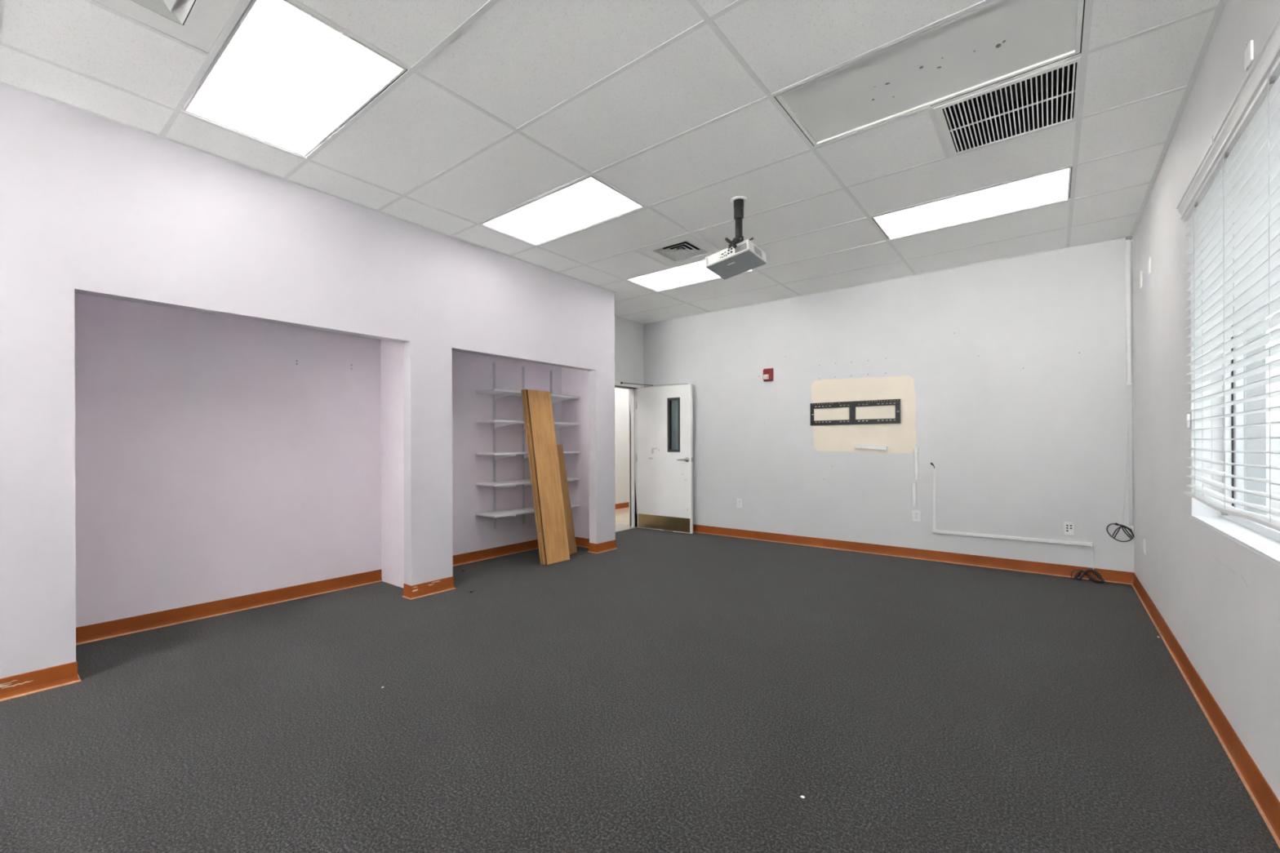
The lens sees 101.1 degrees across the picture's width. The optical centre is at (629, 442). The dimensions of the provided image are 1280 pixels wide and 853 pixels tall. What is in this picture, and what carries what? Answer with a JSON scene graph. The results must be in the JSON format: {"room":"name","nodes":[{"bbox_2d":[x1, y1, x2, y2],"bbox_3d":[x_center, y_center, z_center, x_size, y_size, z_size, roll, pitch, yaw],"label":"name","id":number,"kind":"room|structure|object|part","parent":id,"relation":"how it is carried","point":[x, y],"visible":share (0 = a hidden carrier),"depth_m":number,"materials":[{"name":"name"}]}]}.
{"room":"classroom","nodes":[
{"label":"classroom","id":0,"kind":"room"},
{"bbox_2d":[0,82,615,678],"bbox_3d":[-4.344,-0.242,0.924,0.111,2.948,13.221,0,0,39],"label":"wall","id":1,"kind":"structure","parent":0,"point":[91,204],"depth_m":3.12,"materials":[{"name":"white paint"}]},
{"bbox_2d":[0,660,81,701],"bbox_3d":[-5.632,1.185,-0.710,0.129,0.103,8.853,0,0,39],"label":"baseboard","id":2,"kind":"structure","parent":1,"relation":"attached to","point":[30,682],"depth_m":2.60,"materials":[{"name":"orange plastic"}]},
{"bbox_2d":[402,576,455,599],"bbox_3d":[-1.633,1.169,4.295,0.129,0.103,0.401,0,0,39],"label":"baseboard","id":3,"kind":"structure","parent":1,"relation":"attached to","point":[427,588],"depth_m":4.23,"materials":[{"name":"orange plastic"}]},
{"bbox_2d":[453,537,617,566],"bbox_3d":[-1.032,1.167,5.545,0.749,0.103,2.590,0,0,39],"label":"baseboard","id":4,"kind":"structure","parent":1,"relation":"attached to","point":[472,557],"depth_m":5.80,"materials":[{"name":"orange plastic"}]},
{"bbox_2d":[74,293,589,627],"bbox_3d":[-1.927,-0.251,4.534,0.620,2.948,4.520,0,0,39],"label":"wall","id":5,"kind":"structure","parent":0,"point":[218,457],"depth_m":3.94,"materials":[{"name":"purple paint"}]},
{"bbox_2d":[75,569,382,644],"bbox_3d":[-2.843,1.174,3.856,0.018,0.103,2.070,0,0,39],"label":"baseboard","id":6,"kind":"structure","parent":5,"relation":"attached to","point":[104,630],"depth_m":3.73,"materials":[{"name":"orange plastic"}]},
{"bbox_2d":[493,362,496,528],"bbox_3d":[-1.445,0.027,5.617,0.012,1.768,0.024,0,0,39],"label":"shelf standard","id":7,"kind":"object","parent":5,"relation":"attached to","point":[494,363],"visible":0.85,"depth_m":5.61,"materials":[{"name":"metal"}]},
{"bbox_2d":[522,366,524,524],"bbox_3d":[-1.196,0.026,5.928,0.012,1.768,0.024,0,0,39],"label":"shelf standard","id":8,"kind":"object","parent":5,"relation":"attached to","point":[523,367],"visible":0.85,"depth_m":5.92,"materials":[{"name":"metal"}]},
{"bbox_2d":[475,388,579,404],"bbox_3d":[-1.081,-0.497,5.787,0.346,0.082,1.209,0,0,39],"label":"wall shelf","id":9,"kind":"object","parent":8,"relation":"attached to","point":[498,393],"visible":0.72,"depth_m":5.56,"materials":[{"name":"white laminate"}]},
{"bbox_2d":[475,503,579,518],"bbox_3d":[-1.076,0.763,5.787,0.346,0.082,1.209,0,0,39],"label":"wall shelf","id":10,"kind":"object","parent":8,"relation":"attached to","point":[513,512],"visible":0.6,"depth_m":5.50,"materials":[{"name":"white laminate"}]},
{"bbox_2d":[475,477,579,489],"bbox_3d":[-1.077,0.453,5.787,0.346,0.082,1.209,0,0,39],"label":"wall shelf","id":11,"kind":"object","parent":8,"relation":"attached to","point":[526,482],"visible":0.62,"depth_m":5.51,"materials":[{"name":"white laminate"}]},
{"bbox_2d":[475,419,579,429],"bbox_3d":[-1.080,-0.190,5.787,0.346,0.082,1.209,0,0,39],"label":"wall shelf","id":12,"kind":"object","parent":8,"relation":"attached to","point":[498,424],"visible":0.68,"depth_m":5.53,"materials":[{"name":"white laminate"}]},
{"bbox_2d":[475,451,579,460],"bbox_3d":[-1.078,0.141,5.787,0.346,0.082,1.209,0,0,39],"label":"wall shelf","id":13,"kind":"object","parent":8,"relation":"attached to","point":[497,455],"visible":0.63,"depth_m":5.51,"materials":[{"name":"white laminate"}]},
{"bbox_2d":[550,370,552,407],"bbox_3d":[-0.933,0.025,6.257,0.012,1.768,0.024,0,0,39],"label":"shelf standard","id":14,"kind":"object","parent":5,"relation":"attached to","point":[551,371],"visible":0.16,"depth_m":6.25,"materials":[{"name":"metal"}]},
{"bbox_2d":[0,0,1226,324],"bbox_3d":[-2.346,-1.733,0.356,5.191,0.020,14.636,0,0,39],"label":"ceiling","id":15,"kind":"structure","parent":0,"point":[500,107],"depth_m":2.88,"materials":[{"name":"tile"}]},
{"bbox_2d":[94,0,239,53],"bbox_3d":[-1.821,-1.788,1.922,0.583,0.123,0.583,0,0,39],"label":"ceiling vent","id":16,"kind":"object","parent":15,"relation":"in","point":[198,24],"visible":1,"depth_m":2.13,"materials":[{"name":"white metal"}]},
{"bbox_2d":[182,0,406,156],"bbox_3d":[-1.678,-1.779,2.588,1.182,0.102,0.573,0,0,39],"label":"ceiling light","id":17,"kind":"object","parent":15,"relation":"attached to","point":[284,77],"visible":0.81,"depth_m":2.51,"materials":[{"name":"white paint"}]},
{"bbox_2d":[481,175,644,244],"bbox_3d":[-0.536,-1.783,4.017,1.182,0.102,0.573,0,0,39],"label":"ceiling light","id":18,"kind":"object","parent":15,"relation":"attached to","point":[588,202],"visible":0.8,"depth_m":3.97,"materials":[{"name":"white paint"}]},
{"bbox_2d":[635,233,719,266],"bbox_3d":[0.463,-1.796,4.779,0.583,0.123,0.583,0,0,39],"label":"ceiling vent","id":19,"kind":"object","parent":15,"relation":"in","point":[688,248],"visible":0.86,"depth_m":4.81,"materials":[{"name":"white metal"}]},
{"bbox_2d":[626,259,754,291],"bbox_3d":[0.606,-1.787,5.445,1.182,0.102,0.573,0,0,39],"label":"ceiling light","id":20,"kind":"object","parent":15,"relation":"attached to","point":[695,272],"visible":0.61,"depth_m":5.55,"materials":[{"name":"white paint"}]},
{"bbox_2d":[630,260,719,290],"bbox_3d":[0.606,-1.749,5.445,1.168,0.004,0.559,0,0,39],"label":"diffuser","id":21,"kind":"object","parent":20,"relation":"attached to","point":[695,272],"depth_m":5.55,"materials":[{"name":"white plastic"}]},
{"bbox_2d":[724,195,753,248],"bbox_3d":[0.778,-1.543,3.708,0.192,0.453,0.330,0,0,17],"label":"mount","id":22,"kind":"object","parent":15,"relation":"attached to","point":[739,202],"visible":0.68,"depth_m":3.73,"materials":[{"name":"black metal"}]},
{"bbox_3d":[0.678,-1.383,3.609,0.061,0.057,0.022,0,0,34],"label":"clamp knob","id":23,"kind":"part","parent":22,"relation":"part of","materials":[{"name":"black plastic"}]},
{"bbox_3d":[0.708,-1.342,3.575,0.037,0.042,0.027,0,0,39],"label":"clamp knob","id":24,"kind":"part","parent":22,"relation":"part of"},
{"bbox_2d":[705,239,766,279],"bbox_3d":[0.751,-1.296,3.744,0.361,0.151,0.280,0,0,39],"label":"projector","id":25,"kind":"object","parent":22,"relation":"hanging from","point":[726,263],"visible":1,"depth_m":3.69,"materials":[{"name":"white plastic"}]},
{"bbox_3d":[0.580,-1.299,3.719,0.109,0.067,0.009,0,0,40],"label":"lamp door","id":26,"kind":"part","parent":25,"relation":"part of","materials":[{"name":"white plastic"}]},
{"bbox_3d":[0.667,-1.314,3.645,0.126,0.072,0.009,0,0,40],"label":"port panel","id":27,"kind":"part","parent":25,"relation":"part of","materials":[{"name":"white plastic"}]},
{"bbox_2d":[734,242,746,253],"bbox_3d":[0.751,-1.323,3.572,0.095,0.052,0.007,0,0,40],"label":"grille","id":28,"kind":"object","parent":25,"relation":"attached to","point":[741,247],"depth_m":3.57,"materials":[{"name":"white plastic"}]},
{"bbox_2d":[754,245,762,257],"bbox_3d":[0.884,-1.320,3.636,0.009,0.063,0.117,0,0,41],"label":"vent","id":29,"kind":"object","parent":25,"relation":"attached to","point":[757,251],"depth_m":3.63,"materials":[{"name":"grey plastic"}]},
{"bbox_2d":[774,0,1084,146],"bbox_3d":[1.367,-1.790,2.496,1.182,0.102,0.573,0,0,39],"label":"ceiling panel","id":30,"kind":"object","parent":15,"relation":"attached to","point":[996,41],"visible":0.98,"depth_m":2.45,"materials":[{"name":"white paint"}]},
{"bbox_2d":[871,167,1071,239],"bbox_3d":[2.508,-1.795,3.925,1.182,0.102,0.573,0,0,39],"label":"ceiling light","id":31,"kind":"object","parent":15,"relation":"attached to","point":[1052,187],"visible":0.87,"depth_m":3.89,"materials":[{"name":"white paint"}]},
{"bbox_2d":[933,53,1080,155],"bbox_3d":[1.985,-1.840,2.782,0.582,0.207,0.585,0,0,39],"label":"ceiling vent","id":32,"kind":"object","parent":15,"relation":"in","point":[1046,98],"visible":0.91,"depth_m":2.88,"materials":[{"name":"white metal"}]},
{"bbox_3d":[1.799,-1.748,2.943,0.006,0.020,0.543,0,0,39],"label":"blade","id":33,"kind":"part","parent":32,"relation":"part of","materials":[{"name":"white paint"}]},
{"bbox_3d":[1.815,-1.748,2.930,0.006,0.020,0.543,0,0,39],"label":"blade","id":34,"kind":"part","parent":32,"relation":"part of","materials":[{"name":"white paint"}]},
{"bbox_3d":[1.830,-1.748,2.918,0.006,0.020,0.543,0,0,39],"label":"blade","id":35,"kind":"part","parent":32,"relation":"part of","materials":[{"name":"white paint"}]},
{"bbox_3d":[1.845,-1.748,2.906,0.006,0.020,0.543,0,0,39],"label":"blade","id":36,"kind":"part","parent":32,"relation":"part of","materials":[{"name":"white paint"}]},
{"bbox_3d":[1.861,-1.748,2.893,0.006,0.020,0.543,0,0,39],"label":"blade","id":37,"kind":"part","parent":32,"relation":"part of","materials":[{"name":"white paint"}]},
{"bbox_3d":[1.877,-1.748,2.881,0.006,0.020,0.543,0,0,39],"label":"blade","id":38,"kind":"part","parent":32,"relation":"part of","materials":[{"name":"white paint"}]},
{"bbox_3d":[1.892,-1.748,2.869,0.006,0.020,0.543,0,0,39],"label":"blade","id":39,"kind":"part","parent":32,"relation":"part of","materials":[{"name":"white paint"}]},
{"bbox_3d":[1.907,-1.748,2.856,0.006,0.020,0.543,0,0,39],"label":"blade","id":40,"kind":"part","parent":32,"relation":"part of","materials":[{"name":"white paint"}]},
{"bbox_3d":[1.923,-1.748,2.844,0.006,0.020,0.543,0,0,39],"label":"blade","id":41,"kind":"part","parent":32,"relation":"part of","materials":[{"name":"white paint"}]},
{"bbox_3d":[1.938,-1.748,2.831,0.006,0.020,0.543,0,0,39],"label":"blade","id":42,"kind":"part","parent":32,"relation":"part of","materials":[{"name":"white paint"}]},
{"bbox_3d":[1.954,-1.748,2.819,0.006,0.020,0.543,0,0,39],"label":"blade","id":43,"kind":"part","parent":32,"relation":"part of","materials":[{"name":"white paint"}]},
{"bbox_3d":[1.970,-1.748,2.807,0.006,0.020,0.543,0,0,39],"label":"blade","id":44,"kind":"part","parent":32,"relation":"part of","materials":[{"name":"white paint"}]},
{"bbox_3d":[1.985,-1.749,2.794,0.006,0.020,0.543,0,0,39],"label":"blade","id":45,"kind":"part","parent":32,"relation":"part of","materials":[{"name":"white paint"}]},
{"bbox_3d":[2.001,-1.749,2.782,0.006,0.020,0.543,0,0,39],"label":"blade","id":46,"kind":"part","parent":32,"relation":"part of","materials":[{"name":"white paint"}]},
{"bbox_3d":[2.016,-1.749,2.769,0.006,0.020,0.543,0,0,39],"label":"blade","id":47,"kind":"part","parent":32,"relation":"part of","materials":[{"name":"white paint"}]},
{"bbox_3d":[2.031,-1.749,2.757,0.006,0.020,0.543,0,0,39],"label":"blade","id":48,"kind":"part","parent":32,"relation":"part of","materials":[{"name":"white paint"}]},
{"bbox_3d":[2.047,-1.749,2.745,0.006,0.020,0.543,0,0,39],"label":"blade","id":49,"kind":"part","parent":32,"relation":"part of","materials":[{"name":"white paint"}]},
{"bbox_3d":[2.062,-1.749,2.732,0.006,0.020,0.543,0,0,39],"label":"blade","id":50,"kind":"part","parent":32,"relation":"part of","materials":[{"name":"white paint"}]},
{"bbox_3d":[2.078,-1.749,2.720,0.006,0.020,0.543,0,0,39],"label":"blade","id":51,"kind":"part","parent":32,"relation":"part of","materials":[{"name":"white paint"}]},
{"bbox_3d":[2.094,-1.749,2.708,0.006,0.020,0.543,0,0,39],"label":"blade","id":52,"kind":"part","parent":32,"relation":"part of","materials":[{"name":"white paint"}]},
{"bbox_3d":[2.109,-1.749,2.695,0.006,0.020,0.543,0,0,39],"label":"blade","id":53,"kind":"part","parent":32,"relation":"part of","materials":[{"name":"white paint"}]},
{"bbox_3d":[2.124,-1.749,2.683,0.006,0.020,0.543,0,0,39],"label":"blade","id":54,"kind":"part","parent":32,"relation":"part of","materials":[{"name":"white paint"}]},
{"bbox_3d":[2.140,-1.749,2.670,0.006,0.020,0.543,0,0,39],"label":"blade","id":55,"kind":"part","parent":32,"relation":"part of","materials":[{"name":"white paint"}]},
{"bbox_3d":[2.155,-1.749,2.658,0.006,0.020,0.543,0,0,39],"label":"blade","id":56,"kind":"part","parent":32,"relation":"part of","materials":[{"name":"white paint"}]},
{"bbox_3d":[2.171,-1.749,2.646,0.006,0.020,0.543,0,0,39],"label":"blade","id":57,"kind":"part","parent":32,"relation":"part of","materials":[{"name":"white paint"}]},
{"bbox_3d":[2.187,-1.749,2.633,0.006,0.020,0.543,0,0,39],"label":"blade","id":58,"kind":"part","parent":32,"relation":"part of","materials":[{"name":"white paint"}]},
{"bbox_3d":[2.202,-1.749,2.621,0.006,0.020,0.543,0,0,39],"label":"blade","id":59,"kind":"part","parent":32,"relation":"part of","materials":[{"name":"white paint"}]},
{"bbox_2d":[614,315,643,527],"bbox_3d":[-3.703,-0.244,4.174,1.705,2.948,19.100,0,0,39],"label":"wall","id":60,"kind":"structure","parent":0,"point":[628,335],"depth_m":7.63,"materials":[{"name":"grey paint"}]},
{"bbox_2d":[615,502,629,510],"bbox_3d":[-0.744,1.166,8.982,0.018,0.103,7.700,0,0,39],"label":"baseboard","id":61,"kind":"structure","parent":60,"relation":"attached to","point":[623,505],"depth_m":9.74,"materials":[{"name":"orange plastic"}]},
{"bbox_2d":[615,524,636,532],"bbox_3d":[-0.343,1.217,7.334,0.420,0.009,1.145,0,0,39],"label":"floor","id":62,"kind":"structure","parent":60,"relation":"attached to","point":[619,527],"depth_m":7.53,"materials":[{"name":"beige tile"}]},
{"bbox_2d":[614,381,640,527],"bbox_3d":[-0.239,0.188,7.254,0.180,2.057,1.065,0,0,39],"label":"door frame","id":63,"kind":"structure","parent":60,"relation":"attached to","point":[633,500],"depth_m":7.61,"materials":[{"name":"white paint"}]},
{"bbox_2d":[0,507,1279,852],"bbox_3d":[-1.650,1.251,2.538,7.046,0.061,19.100,0,0,39],"label":"floor","id":64,"kind":"structure","parent":0,"point":[660,691],"depth_m":2.30,"materials":[{"name":"carpet"}]},
{"bbox_2d":[521,389,542,564],"bbox_3d":[-0.908,0.330,5.491,0.322,1.774,0.306,0,0,41],"label":"wooden board","id":65,"kind":"object","parent":64,"relation":"on","point":[522,392],"visible":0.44,"depth_m":5.37,"materials":[{"name":"brown wood"}]},
{"bbox_2d":[523,389,546,564],"bbox_3d":[-0.881,0.330,5.474,0.322,1.774,0.307,0,0,41],"label":"wooden board","id":66,"kind":"object","parent":64,"relation":"on","point":[524,390],"visible":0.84,"depth_m":5.36,"materials":[{"name":"brown wood"}]},
{"bbox_2d":[526,389,569,564],"bbox_3d":[-0.849,0.332,5.467,0.321,1.771,0.308,0,0,41],"label":"wooden board","id":67,"kind":"object","parent":64,"relation":"on","point":[553,519],"visible":1,"depth_m":5.45,"materials":[{"name":"brown wood"}]},
{"bbox_2d":[556,444,577,555],"bbox_3d":[-0.741,0.619,5.760,0.206,1.195,0.279,0,0,25],"label":"wooden board","id":68,"kind":"object","parent":64,"relation":"on","point":[566,503],"visible":0.46,"depth_m":5.82,"materials":[{"name":"brown wood"}]},
{"bbox_2d":[1071,569,1104,583],"bbox_3d":[3.972,1.150,4.575,0.219,0.098,0.093,0,0,39],"label":"cable","id":69,"kind":"object","parent":64,"relation":"on","point":[1077,575],"visible":1,"depth_m":4.58,"materials":[{"name":"black rubber"}]},
{"bbox_2d":[643,235,1133,572],"bbox_3d":[2.265,-0.267,6.120,5.471,2.948,0.121,0,0,39],"label":"wall","id":70,"kind":"structure","parent":0,"point":[1008,376],"depth_m":5.40,"materials":[{"name":"grey paint"}]},
{"bbox_2d":[620,382,693,533],"bbox_3d":[0.399,0.179,7.247,0.998,2.049,0.350,0,0,19],"label":"door","id":71,"kind":"structure","parent":70,"relation":"in","point":[664,474],"depth_m":7.21,"materials":[{"name":"white paint"}]},
{"bbox_3d":[0.092,-0.818,7.312,0.460,0.052,0.091,0,0,-6],"label":"holder arm","id":72,"kind":"part","parent":71,"relation":"part of","materials":[{"name":"grey metal"}]},
{"bbox_3d":[0.454,1.097,7.224,0.856,0.190,0.004,0,0,37],"label":"kick plate","id":73,"kind":"part","parent":71,"relation":"part of","materials":[{"name":"brown metal"}]},
{"bbox_3d":[0.620,-0.244,7.155,0.198,0.734,0.012,0,0,37],"label":"vision frame","id":74,"kind":"part","parent":71,"relation":"part of","materials":[{"name":"brown metal"}]},
{"bbox_3d":[0.590,-0.244,7.116,0.198,0.734,0.017,0,0,39],"label":"vision frame","id":75,"kind":"part","parent":71,"relation":"part of","materials":[{"name":"brown metal"}]},
{"bbox_3d":[0.701,0.223,6.998,0.157,0.062,0.065,0,0,39],"label":"handle","id":76,"kind":"part","parent":71,"relation":"part of","materials":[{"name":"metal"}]},
{"bbox_2d":[737,498,742,507],"bbox_3d":[1.399,0.769,6.732,0.074,0.118,0.010,0,0,39],"label":"wall outlet","id":77,"kind":"object","parent":70,"relation":"attached to","point":[739,500],"visible":1,"depth_m":6.73,"materials":[{"name":"white plastic"}]},
{"bbox_2d":[763,368,773,381],"bbox_3d":[1.688,-0.837,6.462,0.124,0.156,0.064,0,0,39],"label":"fire alarm","id":78,"kind":"object","parent":70,"relation":"attached to","point":[767,373],"visible":1,"depth_m":6.44,"materials":[{"name":"red plastic"}]},
{"bbox_2d":[809,399,900,425],"bbox_3d":[2.481,-0.334,5.857,0.956,0.259,0.021,0,0,39],"label":"bracket","id":79,"kind":"object","parent":70,"relation":"attached to","point":[852,405],"visible":1,"depth_m":5.84,"materials":[{"name":"black metal"}]},
{"bbox_2d":[854,444,887,450],"bbox_3d":[2.623,0.049,5.739,0.330,0.064,0.030,0,0,39],"label":"cable raceway","id":80,"kind":"object","parent":70,"relation":"attached to","point":[860,446],"visible":1,"depth_m":5.72,"materials":[{"name":"white plastic"}]},
{"bbox_2d":[693,524,1133,584],"bbox_3d":[2.228,1.155,6.066,5.191,0.103,0.018,0,0,39],"label":"baseboard","id":81,"kind":"structure","parent":70,"relation":"attached to","point":[1065,571],"depth_m":5.39,"materials":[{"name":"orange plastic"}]},
{"bbox_2d":[911,482,916,506],"bbox_3d":[2.956,0.533,5.476,0.038,0.238,0.028,0,0,39],"label":"cable raceway","id":82,"kind":"object","parent":70,"relation":"attached to","point":[913,484],"visible":1,"depth_m":5.47,"materials":[{"name":"white plastic"}]},
{"bbox_2d":[913,448,918,452],"bbox_3d":[2.970,0.077,5.469,0.042,0.046,0.020,0,0,39],"label":"cable raceway","id":83,"kind":"object","parent":70,"relation":"attached to","point":[915,450],"visible":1,"depth_m":5.46,"materials":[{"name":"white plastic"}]},
{"bbox_2d":[911,509,920,522],"bbox_3d":[2.975,0.758,5.473,0.083,0.125,0.010,0,0,39],"label":"wall outlet","id":84,"kind":"object","parent":70,"relation":"attached to","point":[916,514],"visible":1,"depth_m":5.47,"materials":[{"name":"white plastic"}]},
{"bbox_2d":[914,453,919,479],"bbox_3d":[2.970,0.243,5.464,0.041,0.275,0.028,0,0,39],"label":"cable raceway","id":85,"kind":"object","parent":70,"relation":"attached to","point":[916,455],"visible":1,"depth_m":5.45,"materials":[{"name":"white plastic"}]},
{"bbox_2d":[932,468,1093,546],"bbox_3d":[3.566,0.587,4.989,1.229,0.661,0.028,0,0,39],"label":"conduit","id":86,"kind":"object","parent":70,"relation":"attached to","point":[934,531],"visible":1,"depth_m":5.08,"materials":[{"name":"white plastic"}]},
{"bbox_2d":[1092,545,1093,569],"bbox_3d":[4.040,1.000,4.594,0.017,0.211,0.008,0,0,-3],"label":"cord","id":87,"kind":"object","parent":86,"relation":"hanging from","point":[1092,545],"visible":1,"depth_m":4.60,"materials":[{"name":"white plastic"}]},
{"bbox_2d":[1063,521,1074,535],"bbox_3d":[3.927,0.765,4.713,0.072,0.116,0.009,0,0,39],"label":"data plate","id":88,"kind":"object","parent":70,"relation":"attached to","point":[1068,527],"visible":1,"depth_m":4.71,"materials":[{"name":"white plastic"}]},
{"bbox_2d":[1106,523,1134,542],"bbox_3d":[4.155,0.759,4.466,0.175,0.159,0.037,0,0,44],"label":"cable","id":89,"kind":"object","parent":70,"relation":"hanging from","point":[1116,524],"visible":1,"depth_m":4.46,"materials":[{"name":"black rubber"}]},
{"bbox_2d":[1124,235,1132,385],"bbox_3d":[4.222,-1.117,4.458,0.043,1.252,0.030,0,0,39],"label":"corner raceway","id":90,"kind":"object","parent":70,"relation":"attached to","point":[1127,258],"visible":1,"depth_m":4.46,"materials":[{"name":"white plastic"}]},
{"bbox_2d":[1121,385,1128,524],"bbox_3d":[4.207,0.101,4.478,0.049,1.182,0.013,0,0,28],"label":"cord","id":91,"kind":"object","parent":90,"relation":"hanging from","point":[1128,385],"visible":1,"depth_m":4.47,"materials":[{"name":"white plastic"}]},
{"bbox_2d":[1128,385,1129,525],"bbox_3d":[4.230,0.105,4.461,0.009,1.192,0.012,0,0,39],"label":"cord","id":92,"kind":"object","parent":90,"relation":"hanging from","point":[1129,385],"visible":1,"depth_m":4.46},
{"bbox_2d":[1126,525,1133,534],"bbox_3d":[4.230,0.736,4.456,0.046,0.068,0.032,0,0,39],"label":"junction box","id":93,"kind":"object","parent":70,"relation":"attached to","point":[1131,527],"visible":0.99,"depth_m":4.45,"materials":[{"name":"white plastic"}]},
{"bbox_2d":[1133,0,1279,801],"bbox_3d":[-0.212,-0.257,-1.331,0.241,2.948,14.856,0,0,39],"label":"wall","id":94,"kind":"structure","parent":0,"point":[1219,597],"depth_m":2.65,"materials":[{"name":"grey paint"}]},
{"bbox_2d":[1131,241,1133,525],"bbox_3d":[4.244,-0.501,4.451,0.006,2.400,0.010,0,0,39],"label":"wire","id":95,"kind":"object","parent":94,"relation":"attached to","point":[1131,242],"visible":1,"depth_m":4.45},
{"bbox_2d":[1139,271,1142,288],"bbox_3d":[3.914,-1.252,4.037,0.010,0.118,0.072,0,0,39],"label":"outlet cover plate","id":96,"kind":"object","parent":94,"relation":"attached to","point":[1140,273],"visible":1,"depth_m":4.01,"materials":[{"name":"plastic"}]},
{"bbox_2d":[1142,539,1146,554],"bbox_3d":[3.834,0.775,3.928,0.010,0.105,0.072,0,0,39],"label":"outlet cover plate","id":97,"kind":"object","parent":94,"relation":"attached to","point":[1144,540],"visible":1,"depth_m":3.91,"materials":[{"name":"plastic"}]},
{"bbox_2d":[1147,256,1151,275],"bbox_3d":[3.633,-1.235,3.686,0.010,0.118,0.072,0,0,39],"label":"outlet cover plate","id":98,"kind":"object","parent":94,"relation":"attached to","point":[1149,258],"visible":1,"depth_m":3.67,"materials":[{"name":"plastic"}]},
{"bbox_2d":[1131,573,1279,848],"bbox_3d":[-0.314,1.164,-1.259,0.018,0.103,14.636,0,0,39],"label":"baseboard","id":99,"kind":"structure","parent":94,"relation":"attached to","point":[1264,799],"depth_m":2.13,"materials":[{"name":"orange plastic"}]},
{"bbox_2d":[1190,215,1279,565],"bbox_3d":[2.065,-0.388,1.517,0.241,1.528,2.650,0,0,39],"label":"window","id":100,"kind":"structure","parent":94,"relation":"in","point":[1264,540],"depth_m":2.50,"materials":[{"name":"white glass"}]},
{"bbox_2d":[1176,13,1279,531],"bbox_3d":[1.956,-0.466,1.588,0.083,1.478,2.745,0,0,39],"label":"window blind","id":101,"kind":"object","parent":100,"relation":"attached to","point":[1232,197],"visible":1,"depth_m":1.93,"materials":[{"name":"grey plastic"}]},
{"bbox_3d":[2.653,-0.445,2.442,0.056,1.390,0.012,0,0,39],"label":"ladder cord","id":102,"kind":"part","parent":101,"relation":"part of","materials":[{"name":"white fabric"}]},
{"bbox_3d":[1.980,0.259,1.597,0.055,0.028,2.642,0,0,39],"label":"rail","id":103,"kind":"part","parent":101,"relation":"part of","materials":[{"name":"white plastic"}]},
{"bbox_3d":[2.316,-0.443,2.020,0.056,1.390,0.012,0,0,39],"label":"ladder cord","id":104,"kind":"part","parent":101,"relation":"part of","materials":[{"name":"white fabric"}]},
{"bbox_3d":[1.983,-1.127,1.582,0.030,0.034,2.628,0,0,39],"label":"head rail","id":105,"kind":"part","parent":101,"relation":"part of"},
{"bbox_3d":[1.979,-0.442,1.598,0.056,1.390,0.012,0,0,39],"label":"ladder cord","id":106,"kind":"part","parent":101,"relation":"part of","materials":[{"name":"white fabric"}]},
{"bbox_3d":[2.075,-0.388,1.508,0.060,1.528,2.650,0,0,39],"label":"frame","id":107,"kind":"part","parent":100,"relation":"part of","materials":[{"name":"white plastic"}]},
{"bbox_2d":[1244,40,1253,71],"bbox_3d":[2.153,-1.348,1.834,0.010,0.091,0.072,0,0,39],"label":"outlet cover plate","id":108,"kind":"object","parent":94,"relation":"attached to","point":[1248,54],"visible":1,"depth_m":1.82,"materials":[{"name":"plastic"}]},
{"label":"outside","id":109,"kind":"structure","parent":0,"visible":0},
{"bbox_2d":[1266,512,1279,519],"bbox_3d":[4.375,1.499,5.469,40.000,0.100,82.000,0,0,39],"label":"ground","id":110,"kind":"structure","parent":109,"point":[1267,513],"depth_m":10.19,"materials":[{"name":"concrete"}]},
{"bbox_2d":[1265,295,1279,509],"bbox_3d":[12.953,-1.209,12.367,3.194,5.250,52.500,0,0,39],"label":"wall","id":111,"kind":"structure","parent":110,"relation":"on","point":[1274,401],"depth_m":10.62,"materials":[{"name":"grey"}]}
]}

